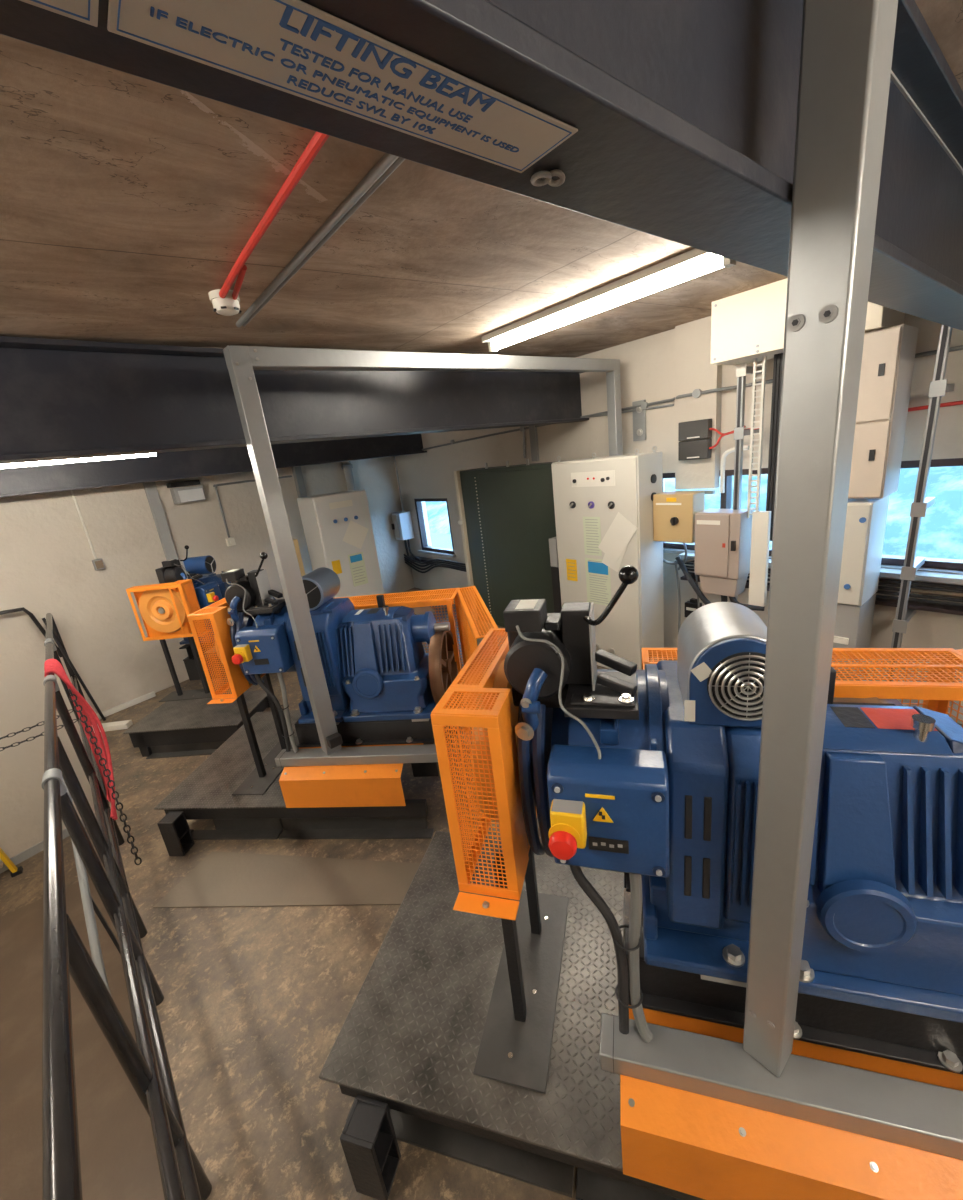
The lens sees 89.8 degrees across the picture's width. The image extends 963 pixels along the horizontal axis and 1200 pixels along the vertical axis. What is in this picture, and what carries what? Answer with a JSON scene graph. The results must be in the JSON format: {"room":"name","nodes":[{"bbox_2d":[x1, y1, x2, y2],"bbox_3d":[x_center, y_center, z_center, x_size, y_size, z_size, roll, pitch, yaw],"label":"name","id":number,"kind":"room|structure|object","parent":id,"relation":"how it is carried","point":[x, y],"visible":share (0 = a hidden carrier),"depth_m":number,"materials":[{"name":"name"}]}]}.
{"room":"mechanical room","nodes":[
{"label":"mechanical room","id":0,"kind":"room"},
{"bbox_2d":[0,827,105,916],"bbox_3d":[-1.722,2.924,1.718,3.400,0.150,8.500,-19,21,-36],"label":"floor","id":1,"kind":"structure","parent":0,"point":[19,891],"depth_m":4.10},
{"bbox_2d":[0,848,22,877],"bbox_3d":[-4.237,2.015,3.908,0.535,0.902,0.135,-19,21,-36],"label":"step ladder","id":2,"kind":"object","parent":1,"relation":"on","point":[15,871],"visible":1,"depth_m":4.15,"materials":[{"name":"metal"}]},
{"bbox_2d":[0,871,164,1199],"bbox_3d":[-1.448,2.792,1.756,1.115,0.015,6.073,-20,21,-37],"label":"sheet","id":3,"kind":"object","parent":1,"relation":"on","point":[119,1161],"visible":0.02,"depth_m":2.62,"materials":[{"name":"brown wood"}]},
{"bbox_2d":[0,456,413,860],"bbox_3d":[-3.234,-0.002,5.380,0.145,3.860,7.219,6,21,36],"label":"wall","id":4,"kind":"structure","parent":0,"point":[46,555],"depth_m":4.67,"materials":[{"name":"white paint"}]},
{"bbox_2d":[0,813,95,873],"bbox_3d":[-4.379,2.435,4.004,0.030,0.080,2.342,5,21,36],"label":"baseboard","id":5,"kind":"structure","parent":4,"relation":"attached to","point":[37,848],"depth_m":4.37,"materials":[{"name":"grey plastic"}]},
{"bbox_2d":[71,490,104,570],"bbox_3d":[-3.716,-0.922,4.427,0.048,1.330,0.075,6,21,36],"label":"wall socket","id":6,"kind":"object","parent":4,"relation":"attached to","point":[98,564],"visible":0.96,"depth_m":4.55,"materials":[{"name":"grey plastic"}]},
{"bbox_2d":[143,482,177,559],"bbox_3d":[-3.294,-0.650,5.043,0.049,2.050,0.100,6,21,36],"label":"trunking","id":7,"kind":"object","parent":4,"relation":"attached to","point":[150,488],"visible":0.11,"depth_m":4.97,"materials":[{"name":"grey plastic"}]},
{"bbox_2d":[166,480,205,503],"bbox_3d":[-3.137,-1.152,5.147,0.101,0.220,0.321,6,21,36],"label":"emergency light","id":8,"kind":"object","parent":4,"relation":"attached to","point":[191,493],"visible":1,"depth_m":5.10,"materials":[{"name":"grey plastic"}]},
{"bbox_2d":[178,488,204,501],"bbox_3d":[-3.084,-1.117,5.148,0.011,0.120,0.250,6,21,36],"label":"diffuser","id":9,"kind":"object","parent":8,"relation":"attached to","point":[184,494],"depth_m":5.14,"materials":[{"name":"white plastic"}]},
{"bbox_2d":[213,475,291,545],"bbox_3d":[-2.664,-1.100,5.850,0.045,0.698,1.011,6,21,36],"label":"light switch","id":10,"kind":"object","parent":4,"relation":"attached to","point":[230,541],"visible":0.96,"depth_m":5.55,"materials":[{"name":"white plastic"}]},
{"bbox_2d":[291,466,306,497],"bbox_3d":[-2.375,-1.777,6.144,0.059,1.000,0.100,6,21,36],"label":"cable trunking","id":11,"kind":"object","parent":4,"relation":"attached to","point":[297,472],"visible":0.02,"depth_m":6.20,"materials":[{"name":"grey metal"}]},
{"bbox_2d":[342,461,355,490],"bbox_3d":[-1.866,-1.788,6.778,0.150,1.540,0.150,-19,21,-36],"label":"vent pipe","id":12,"kind":"object","parent":4,"relation":"attached to","point":[347,466],"visible":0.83,"depth_m":6.75,"materials":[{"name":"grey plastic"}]},
{"bbox_2d":[0,0,962,357],"bbox_3d":[-1.165,-1.247,1.974,7.100,0.394,9.750,-19,21,-36],"label":"ceiling","id":13,"kind":"structure","parent":0,"point":[126,200],"depth_m":1.44,"materials":[{"name":"brown wood"}]},
{"bbox_2d":[0,453,155,468],"bbox_3d":[-2.733,-0.880,2.484,1.800,0.427,0.070,-19,21,-36],"label":"strip light","id":14,"kind":"object","parent":13,"relation":"hanging from","point":[12,465],"visible":0.08,"depth_m":2.79,"materials":[{"name":"white plastic"}]},
{"bbox_2d":[0,434,426,497],"bbox_3d":[-3.122,-1.365,4.435,0.200,0.550,6.824,9,23,42],"label":"roof beam","id":15,"kind":"structure","parent":13,"relation":"attached to","point":[28,480],"depth_m":4.67,"materials":[{"name":"black metal"}]},
{"bbox_2d":[208,289,240,315],"bbox_3d":[-0.936,-1.084,1.770,0.100,0.065,0.100,-19,21,-36],"label":"smoke detector","id":16,"kind":"object","parent":13,"relation":"attached to","point":[227,306],"visible":0.97,"depth_m":1.74,"materials":[{"name":"white plastic"}]},
{"bbox_2d":[219,132,328,299],"bbox_3d":[-0.456,-0.970,1.147,0.062,0.028,1.512,-18,20,-34],"label":"conduit","id":17,"kind":"object","parent":13,"relation":"attached to","point":[239,269],"visible":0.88,"depth_m":1.22,"materials":[{"name":"red plastic"}]},
{"bbox_2d":[0,336,588,463],"bbox_3d":[-1.417,-0.981,2.383,0.200,0.445,6.787,10,23,44],"label":"roof beam","id":18,"kind":"structure","parent":13,"relation":"attached to","point":[61,399],"depth_m":2.39,"materials":[{"name":"black metal"}]},
{"bbox_2d":[236,153,404,326],"bbox_3d":[-0.446,-1.054,1.387,0.047,0.022,1.890,-19,21,-36],"label":"conduit","id":19,"kind":"object","parent":13,"relation":"attached to","point":[388,163],"visible":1,"depth_m":1.35,"materials":[{"name":"grey metal"}]},
{"bbox_2d":[0,0,962,330],"bbox_3d":[0.125,-0.678,0.507,6.750,0.410,0.155,-19,21,-36],"label":"beam","id":20,"kind":"structure","parent":13,"relation":"attached to","point":[672,120],"depth_m":0.50,"materials":[{"name":"black metal"}]},
{"bbox_2d":[481,248,735,351],"bbox_3d":[0.544,-1.535,2.547,0.140,0.092,1.540,-19,21,-36],"label":"strip light","id":21,"kind":"object","parent":13,"relation":"attached to","point":[693,263],"visible":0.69,"depth_m":2.36,"materials":[{"name":"white plastic"}]},
{"bbox_2d":[600,0,962,1159],"bbox_3d":[0.846,0.107,0.772,1.364,2.183,0.148,-2,17,17],"label":"frame","id":22,"kind":"object","parent":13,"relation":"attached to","point":[847,46],"visible":1,"depth_m":0.81,"materials":[{"name":"grey metal"}]},
{"bbox_2d":[792,319,797,325],"bbox_3d":[0.460,-0.406,0.709,0.008,0.008,0.006,-2,17,17],"label":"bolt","id":23,"kind":"object","parent":22,"relation":"attached to","point":[795,322],"depth_m":0.71,"materials":[{"name":"grey metal"}]},
{"bbox_2d":[823,310,830,316],"bbox_3d":[0.485,-0.401,0.678,0.008,0.008,0.006,-2,17,17],"label":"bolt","id":24,"kind":"object","parent":22,"relation":"attached to","point":[827,313],"depth_m":0.68,"materials":[{"name":"grey metal"}]},
{"bbox_2d":[710,278,904,364],"bbox_3d":[1.927,-1.713,2.908,0.446,0.373,0.890,-19,21,-36],"label":"box","id":25,"kind":"object","parent":13,"relation":"attached to","point":[746,326],"visible":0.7,"depth_m":2.92,"materials":[{"name":"white metal"}]},
{"bbox_2d":[95,587,961,1199],"bbox_3d":[0.108,1.178,3.455,4.626,0.250,9.346,-19,21,-36],"label":"floor","id":26,"kind":"structure","parent":0,"point":[256,1002],"depth_m":1.97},
{"bbox_2d":[57,733,120,994],"bbox_3d":[-1.841,1.246,2.267,0.077,0.955,1.222,-19,21,-36],"label":"stair rail","id":27,"kind":"object","parent":26,"relation":"on","point":[89,906],"visible":0.35,"depth_m":2.01,"materials":[{"name":"grey metal"}]},
{"bbox_2d":[0,607,211,1199],"bbox_3d":[-1.485,1.051,1.932,6.746,1.237,1.579,6,21,36],"label":"handrail","id":28,"kind":"object","parent":26,"relation":"on","point":[145,1061],"visible":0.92,"depth_m":1.30,"materials":[{"name":"metal"}]},
{"bbox_2d":[0,709,72,739],"bbox_3d":[-3.574,1.006,3.140,1.497,0.075,0.039,-16,19,-28],"label":"chain","id":29,"kind":"object","parent":28,"relation":"attached to","point":[58,716],"visible":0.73,"depth_m":3.37,"materials":[{"name":"black metal"}]},
{"bbox_2d":[0,719,76,750],"bbox_3d":[-3.564,1.080,3.162,1.497,0.070,0.039,-16,19,-28],"label":"chain","id":30,"kind":"object","parent":28,"relation":"attached to","point":[62,726],"visible":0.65,"depth_m":3.38,"materials":[{"name":"black metal"}]},
{"bbox_2d":[44,659,117,819],"bbox_3d":[-2.258,0.797,2.774,0.710,0.879,0.142,8,22,40],"label":"rope","id":31,"kind":"object","parent":28,"relation":"hanging from","point":[50,665],"visible":0.7,"depth_m":2.75,"materials":[{"name":"red fabric"}]},
{"bbox_2d":[68,689,141,864],"bbox_3d":[-2.022,0.947,2.605,0.047,0.945,0.398,-22,22,-40],"label":"chain","id":32,"kind":"object","parent":28,"relation":"hanging from","point":[70,691],"visible":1,"depth_m":2.58,"materials":[{"name":"metal"}]},
{"bbox_2d":[92,720,132,732],"bbox_3d":[-3.386,1.153,4.403,0.364,0.050,0.080,-7,17,0],"label":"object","id":33,"kind":"object","parent":26,"relation":"on","point":[119,725],"visible":0.64,"depth_m":4.37,"materials":[{"name":"wood"}]},
{"bbox_2d":[96,691,155,718],"bbox_3d":[-3.545,1.052,4.803,0.040,0.050,0.548,6,21,36],"label":"baseboard","id":34,"kind":"structure","parent":26,"relation":"on","point":[152,694],"depth_m":4.81,"materials":[{"name":"white wood"}]},
{"bbox_2d":[123,690,269,758],"bbox_3d":[-2.319,1.032,4.062,0.956,0.239,0.593,-5,17,5],"label":"platform","id":35,"kind":"object","parent":26,"relation":"on","point":[193,727],"visible":0.76,"depth_m":3.86,"materials":[{"name":"grey metal"}]},
{"bbox_2d":[126,579,218,701],"bbox_3d":[-2.636,0.358,4.201,0.562,1.037,0.189,-5,17,5],"label":"guard","id":36,"kind":"object","parent":35,"relation":"on","point":[186,589],"visible":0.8,"depth_m":4.17,"materials":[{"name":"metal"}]},
{"bbox_2d":[139,545,230,680],"bbox_3d":[-2.676,0.072,4.717,0.651,1.295,1.253,-8,17,-4],"label":"machine","id":37,"kind":"object","parent":35,"relation":"on","point":[156,607],"visible":0.49,"depth_m":4.22,"materials":[{"name":"metal"}]},
{"bbox_2d":[153,851,420,907],"bbox_3d":[-0.963,1.468,2.482,1.374,0.006,0.363,-3,17,12],"label":"floor plate","id":38,"kind":"object","parent":26,"relation":"on","point":[222,879],"visible":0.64,"depth_m":2.50,"materials":[{"name":"metal"}]},
{"bbox_2d":[154,710,433,855],"bbox_3d":[-1.040,1.126,3.209,1.625,0.255,1.181,-4,17,8],"label":"platform","id":39,"kind":"object","parent":26,"relation":"on","point":[206,793],"visible":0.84,"depth_m":2.83,"materials":[{"name":"black metal"}]},
{"bbox_2d":[187,598,298,794],"bbox_3d":[-1.402,0.530,2.957,0.201,1.107,0.600,-4,17,8],"label":"guard","id":40,"kind":"object","parent":39,"relation":"on","point":[266,771],"visible":0.72,"depth_m":2.71,"materials":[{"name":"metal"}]},
{"bbox_2d":[279,743,422,807],"bbox_3d":[-0.710,0.983,2.716,0.771,0.239,0.227,-4,17,8],"label":"channel cover","id":41,"kind":"object","parent":39,"relation":"on","point":[364,785],"visible":0.95,"depth_m":2.62,"materials":[{"name":"metal"}]},
{"bbox_2d":[293,539,304,575],"bbox_3d":[-2.208,-0.095,5.902,0.140,1.300,0.220,-19,21,-36],"label":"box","id":42,"kind":"object","parent":26,"relation":"on","point":[295,541],"visible":0.11,"depth_m":5.72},
{"bbox_2d":[297,490,383,597],"bbox_3d":[-1.671,-0.420,5.973,0.660,1.755,0.535,-19,21,-36],"label":"tall cabinet","id":43,"kind":"object","parent":26,"relation":"on","point":[337,526],"visible":0.75,"depth_m":5.69,"materials":[{"name":"metal"}]},
{"bbox_2d":[223,345,622,766],"bbox_3d":[0.222,-0.270,3.199,3.316,2.605,0.761,-19,21,-36],"label":"frame","id":44,"kind":"object","parent":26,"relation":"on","point":[241,361],"visible":0.87,"depth_m":2.53,"materials":[{"name":"metal"}]},
{"bbox_2d":[214,552,464,776],"bbox_3d":[-0.806,0.334,2.889,1.338,1.382,0.695,-7,17,0],"label":"machine","id":45,"kind":"object","parent":44,"relation":"on","point":[384,688],"visible":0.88,"depth_m":2.69,"materials":[{"name":"metal"}]},
{"bbox_2d":[334,586,497,732],"bbox_3d":[-0.403,0.515,2.910,1.219,0.928,0.940,-4,17,8],"label":"guard","id":46,"kind":"object","parent":45,"relation":"attached to","point":[468,632],"visible":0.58,"depth_m":3.00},
{"bbox_2d":[454,459,566,626],"bbox_3d":[0.424,-0.578,5.401,0.440,1.900,1.630,-19,21,-36],"label":"tall cabinet","id":47,"kind":"object","parent":26,"relation":"on","point":[507,513],"visible":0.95,"depth_m":5.26,"materials":[{"name":"metal"}]},
{"bbox_2d":[319,831,704,1199],"bbox_3d":[0.466,1.405,1.656,1.720,0.270,1.100,-2,17,17],"label":"platform","id":48,"kind":"object","parent":26,"relation":"on","point":[406,1049],"visible":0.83,"depth_m":1.49,"materials":[{"name":"grey metal"}]},
{"bbox_2d":[430,628,568,1093],"bbox_3d":[0.095,0.737,1.505,0.213,1.172,0.635,-2,17,17],"label":"guard","id":49,"kind":"object","parent":48,"relation":"on","point":[516,1040],"visible":0.93,"depth_m":1.34,"materials":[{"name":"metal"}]},
{"bbox_2d":[472,565,962,1074],"bbox_3d":[0.716,0.560,1.333,1.416,1.463,0.736,-4,17,8],"label":"machine","id":50,"kind":"object","parent":48,"relation":"on","point":[650,775],"visible":0.84,"depth_m":1.11,"materials":[{"name":"metal"}]},
{"bbox_2d":[708,653,764,720],"bbox_3d":[0.568,0.186,1.028,0.156,0.158,0.007,-2,17,17],"label":"grille","id":51,"kind":"object","parent":50,"relation":"attached to","point":[735,680],"depth_m":1.04,"materials":[{"name":"metal"}]},
{"bbox_2d":[620,1005,962,1199],"bbox_3d":[1.045,1.246,1.064,1.416,0.253,0.240,-2,17,17],"label":"channel cover","id":52,"kind":"object","parent":48,"relation":"on","point":[694,1144],"visible":0.98,"depth_m":1.10,"materials":[{"name":"metal"}]},
{"bbox_2d":[641,648,962,727],"bbox_3d":[1.132,0.772,1.296,1.290,0.982,0.995,-2,17,17],"label":"guard","id":53,"kind":"object","parent":48,"relation":"on","point":[941,687],"visible":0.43,"depth_m":1.44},
{"bbox_2d":[549,537,561,612],"bbox_3d":[0.780,-0.034,4.725,0.140,1.170,0.090,-19,21,-36],"label":"lever","id":54,"kind":"object","parent":26,"relation":"on","point":[552,541],"visible":0.36,"depth_m":4.61,"materials":[{"name":"grey plastic"}]},
{"bbox_2d":[551,446,663,669],"bbox_3d":[1.116,-0.327,4.284,0.384,1.905,0.877,-19,21,-36],"label":"tall cabinet","id":55,"kind":"object","parent":26,"relation":"on","point":[603,506],"visible":0.92,"depth_m":4.05,"materials":[{"name":"metal"}]},
{"bbox_2d":[651,474,656,482],"bbox_3d":[1.348,-0.949,3.783,0.070,0.070,0.012,-19,21,-36],"label":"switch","id":56,"kind":"object","parent":55,"relation":"attached to","point":[653,476],"depth_m":3.78,"materials":[{"name":"black plastic"}]},
{"bbox_2d":[653,491,704,542],"bbox_3d":[1.525,-0.647,3.775,0.220,0.370,0.330,-19,21,-36],"label":"tan isolator","id":57,"kind":"object","parent":55,"relation":"attached to","point":[674,512],"visible":0.98,"depth_m":3.70,"materials":[{"name":"metal"}]},
{"bbox_2d":[670,517,678,525],"bbox_3d":[1.474,-0.605,3.708,0.040,0.060,0.059,-19,21,-36],"label":"switch","id":58,"kind":"object","parent":57,"relation":"attached to","point":[674,521],"depth_m":3.70,"materials":[{"name":"black plastic"}]},
{"bbox_2d":[730,362,761,601],"bbox_3d":[1.983,-0.484,3.627,0.359,2.360,0.066,-19,21,-36],"label":"upright","id":59,"kind":"object","parent":26,"relation":"on","point":[742,369],"visible":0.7,"depth_m":3.32,"materials":[{"name":"grey metal"}]},
{"bbox_2d":[675,509,764,610],"bbox_3d":[1.725,-0.295,3.691,0.276,0.776,0.793,-15,18,-25],"label":"switch box","id":60,"kind":"object","parent":59,"relation":"attached to","point":[722,536],"visible":0.81,"depth_m":3.49,"materials":[{"name":"metal"}]},
{"bbox_2d":[663,542,699,632],"bbox_3d":[1.752,0.008,4.157,0.418,1.153,0.113,6,21,37],"label":"loose cable","id":61,"kind":"object","parent":60,"relation":"hanging from","point":[685,560],"visible":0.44,"depth_m":4.12,"materials":[{"name":"black rubber"}]},
{"bbox_2d":[748,511,770,606],"bbox_3d":[1.910,-0.278,3.323,0.040,0.660,0.105,-19,21,-36],"label":"panel","id":62,"kind":"object","parent":60,"relation":"attached to","point":[761,520],"visible":1,"depth_m":3.30,"materials":[{"name":"white plastic"}]},
{"bbox_2d":[720,445,748,492],"bbox_3d":[1.891,-0.976,3.624,0.032,0.338,0.198,-19,21,-36],"label":"conduit","id":63,"kind":"object","parent":59,"relation":"attached to","point":[746,447],"visible":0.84,"depth_m":3.67,"materials":[{"name":"white plastic"}]},
{"bbox_2d":[832,495,889,675],"bbox_3d":[2.318,0.074,3.175,0.380,1.460,0.345,-19,21,-36],"label":"base cabinet","id":64,"kind":"object","parent":26,"relation":"on","point":[865,524],"visible":0.49,"depth_m":2.92,"materials":[{"name":"white metal"}]},
{"bbox_2d":[886,324,954,680],"bbox_3d":[2.605,-0.367,2.868,0.359,2.430,0.090,-19,21,-36],"label":"conduit pipes","id":65,"kind":"object","parent":26,"relation":"on","point":[938,387],"visible":0.7,"depth_m":2.69,"materials":[{"name":"grey metal"}]},
{"bbox_2d":[393,313,962,723],"bbox_3d":[1.648,-0.867,4.368,0.200,2.760,9.400,-19,21,-36],"label":"wall","id":66,"kind":"structure","parent":0,"point":[647,364],"depth_m":4.15,"materials":[{"name":"beige paint"}]},
{"bbox_2d":[391,456,413,539],"bbox_3d":[-1.383,-1.876,7.447,0.250,1.890,0.380,-19,21,-36],"label":"box","id":67,"kind":"object","parent":66,"relation":"attached to","point":[402,526],"visible":0.67,"depth_m":7.53,"materials":[{"name":"grey metal"}]},
{"bbox_2d":[414,498,455,556],"bbox_3d":[-0.691,-1.094,7.193,0.150,0.830,0.940,-19,21,-36],"label":"window","id":68,"kind":"structure","parent":66,"relation":"in","point":[433,517],"depth_m":7.22,"materials":[{"name":"clear glass"}]},
{"bbox_2d":[404,539,466,572],"bbox_3d":[-0.588,-0.600,7.068,0.202,0.505,2.051,-19,21,-36],"label":"cables","id":69,"kind":"object","parent":66,"relation":"attached to","point":[412,558],"visible":0.75,"depth_m":7.32,"materials":[{"name":"black rubber"}]},
{"bbox_2d":[522,426,525,457],"bbox_3d":[0.440,-1.975,5.232,0.028,0.850,0.051,-19,21,-36],"label":"conduit","id":70,"kind":"object","parent":66,"relation":"attached to","point":[524,450],"visible":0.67,"depth_m":5.30,"materials":[{"name":"grey metal"}]},
{"bbox_2d":[529,425,538,460],"bbox_3d":[0.536,-1.933,5.124,0.038,0.890,0.080,-19,21,-36],"label":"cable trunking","id":71,"kind":"object","parent":66,"relation":"attached to","point":[532,429],"visible":0.36,"depth_m":5.18,"materials":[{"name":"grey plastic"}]},
{"bbox_2d":[632,400,645,440],"bbox_3d":[1.368,-1.557,4.206,0.043,0.330,0.120,-19,21,-36],"label":"bracket","id":72,"kind":"object","parent":66,"relation":"attached to","point":[639,416],"visible":1,"depth_m":4.20,"materials":[{"name":"metal"}]},
{"bbox_2d":[422,345,962,450],"bbox_3d":[1.258,-1.646,4.248,0.108,0.164,8.350,-19,21,-36],"label":"conduit","id":73,"kind":"object","parent":66,"relation":"attached to","point":[696,393],"visible":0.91,"depth_m":4.02,"materials":[{"name":"metal"}]},
{"bbox_2d":[684,598,701,616],"bbox_3d":[1.871,0.075,4.275,0.071,0.170,0.130,-19,21,-36],"label":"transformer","id":74,"kind":"object","parent":66,"relation":"attached to","point":[692,605],"visible":0.69,"depth_m":4.26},
{"bbox_2d":[675,316,721,488],"bbox_3d":[1.690,-1.499,3.782,0.079,1.229,0.330,-19,21,-36],"label":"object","id":75,"kind":"structure","parent":66,"relation":"attached to","point":[694,370],"depth_m":3.73,"materials":[{"name":"beige metal"}]},
{"bbox_2d":[700,490,714,493],"bbox_3d":[1.686,-0.858,3.861,0.040,0.025,0.340,-19,21,-36],"label":"rail","id":76,"kind":"object","parent":66,"relation":"attached to","point":[706,491],"visible":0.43,"depth_m":3.74,"materials":[{"name":"white metal"}]},
{"bbox_2d":[678,418,758,460],"bbox_3d":[1.779,-1.218,3.630,0.094,0.290,0.635,-17,19,-30],"label":"electrical box","id":77,"kind":"object","parent":66,"relation":"attached to","point":[694,449],"visible":0.88,"depth_m":3.75,"materials":[{"name":"plastic"}]},
{"bbox_2d":[747,353,782,540],"bbox_3d":[1.874,-0.975,3.207,0.170,1.180,0.037,6,21,36],"label":"cable tray","id":78,"kind":"object","parent":66,"relation":"attached to","point":[778,358],"visible":0.86,"depth_m":3.17,"materials":[{"name":"grey metal"}]},
{"bbox_2d":[663,458,962,574],"bbox_3d":[2.787,-0.500,2.921,0.150,0.690,3.910,-19,21,-36],"label":"window","id":79,"kind":"structure","parent":66,"relation":"in","point":[940,540],"depth_m":3.02,"materials":[{"name":"clear glass"}]},
{"bbox_2d":[679,552,962,615],"bbox_3d":[2.897,-0.022,2.825,0.148,0.230,3.620,-19,21,-36],"label":"dado trunking","id":80,"kind":"object","parent":66,"relation":"attached to","point":[917,604],"visible":0.39,"depth_m":2.99,"materials":[{"name":"grey plastic"}]},
{"bbox_2d":[679,552,962,584],"bbox_3d":[2.885,-0.114,2.797,0.148,0.035,3.620,-19,21,-36],"label":"shelf","id":81,"kind":"object","parent":80,"relation":"attached to","point":[885,573],"depth_m":2.94,"materials":[{"name":"grey plastic"}]},
{"bbox_2d":[680,574,962,615],"bbox_3d":[2.920,0.072,2.863,0.118,0.025,3.620,-19,21,-36],"label":"shelf","id":82,"kind":"object","parent":80,"relation":"attached to","point":[948,609],"depth_m":3.02,"materials":[{"name":"black metal"}]},
{"bbox_2d":[848,324,918,498],"bbox_3d":[2.205,-1.061,2.829,0.345,0.884,0.380,-19,21,-36],"label":"upper cabinet","id":83,"kind":"object","parent":66,"relation":"attached to","point":[888,356],"visible":0.48,"depth_m":2.65,"materials":[{"name":"beige metal"}]},
{"bbox_2d":[908,400,962,411],"bbox_3d":[2.979,-1.015,2.354,0.022,0.111,2.104,-19,21,-36],"label":"conduit","id":84,"kind":"object","parent":66,"relation":"attached to","point":[954,403],"visible":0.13,"depth_m":2.76,"materials":[{"name":"red metal"}]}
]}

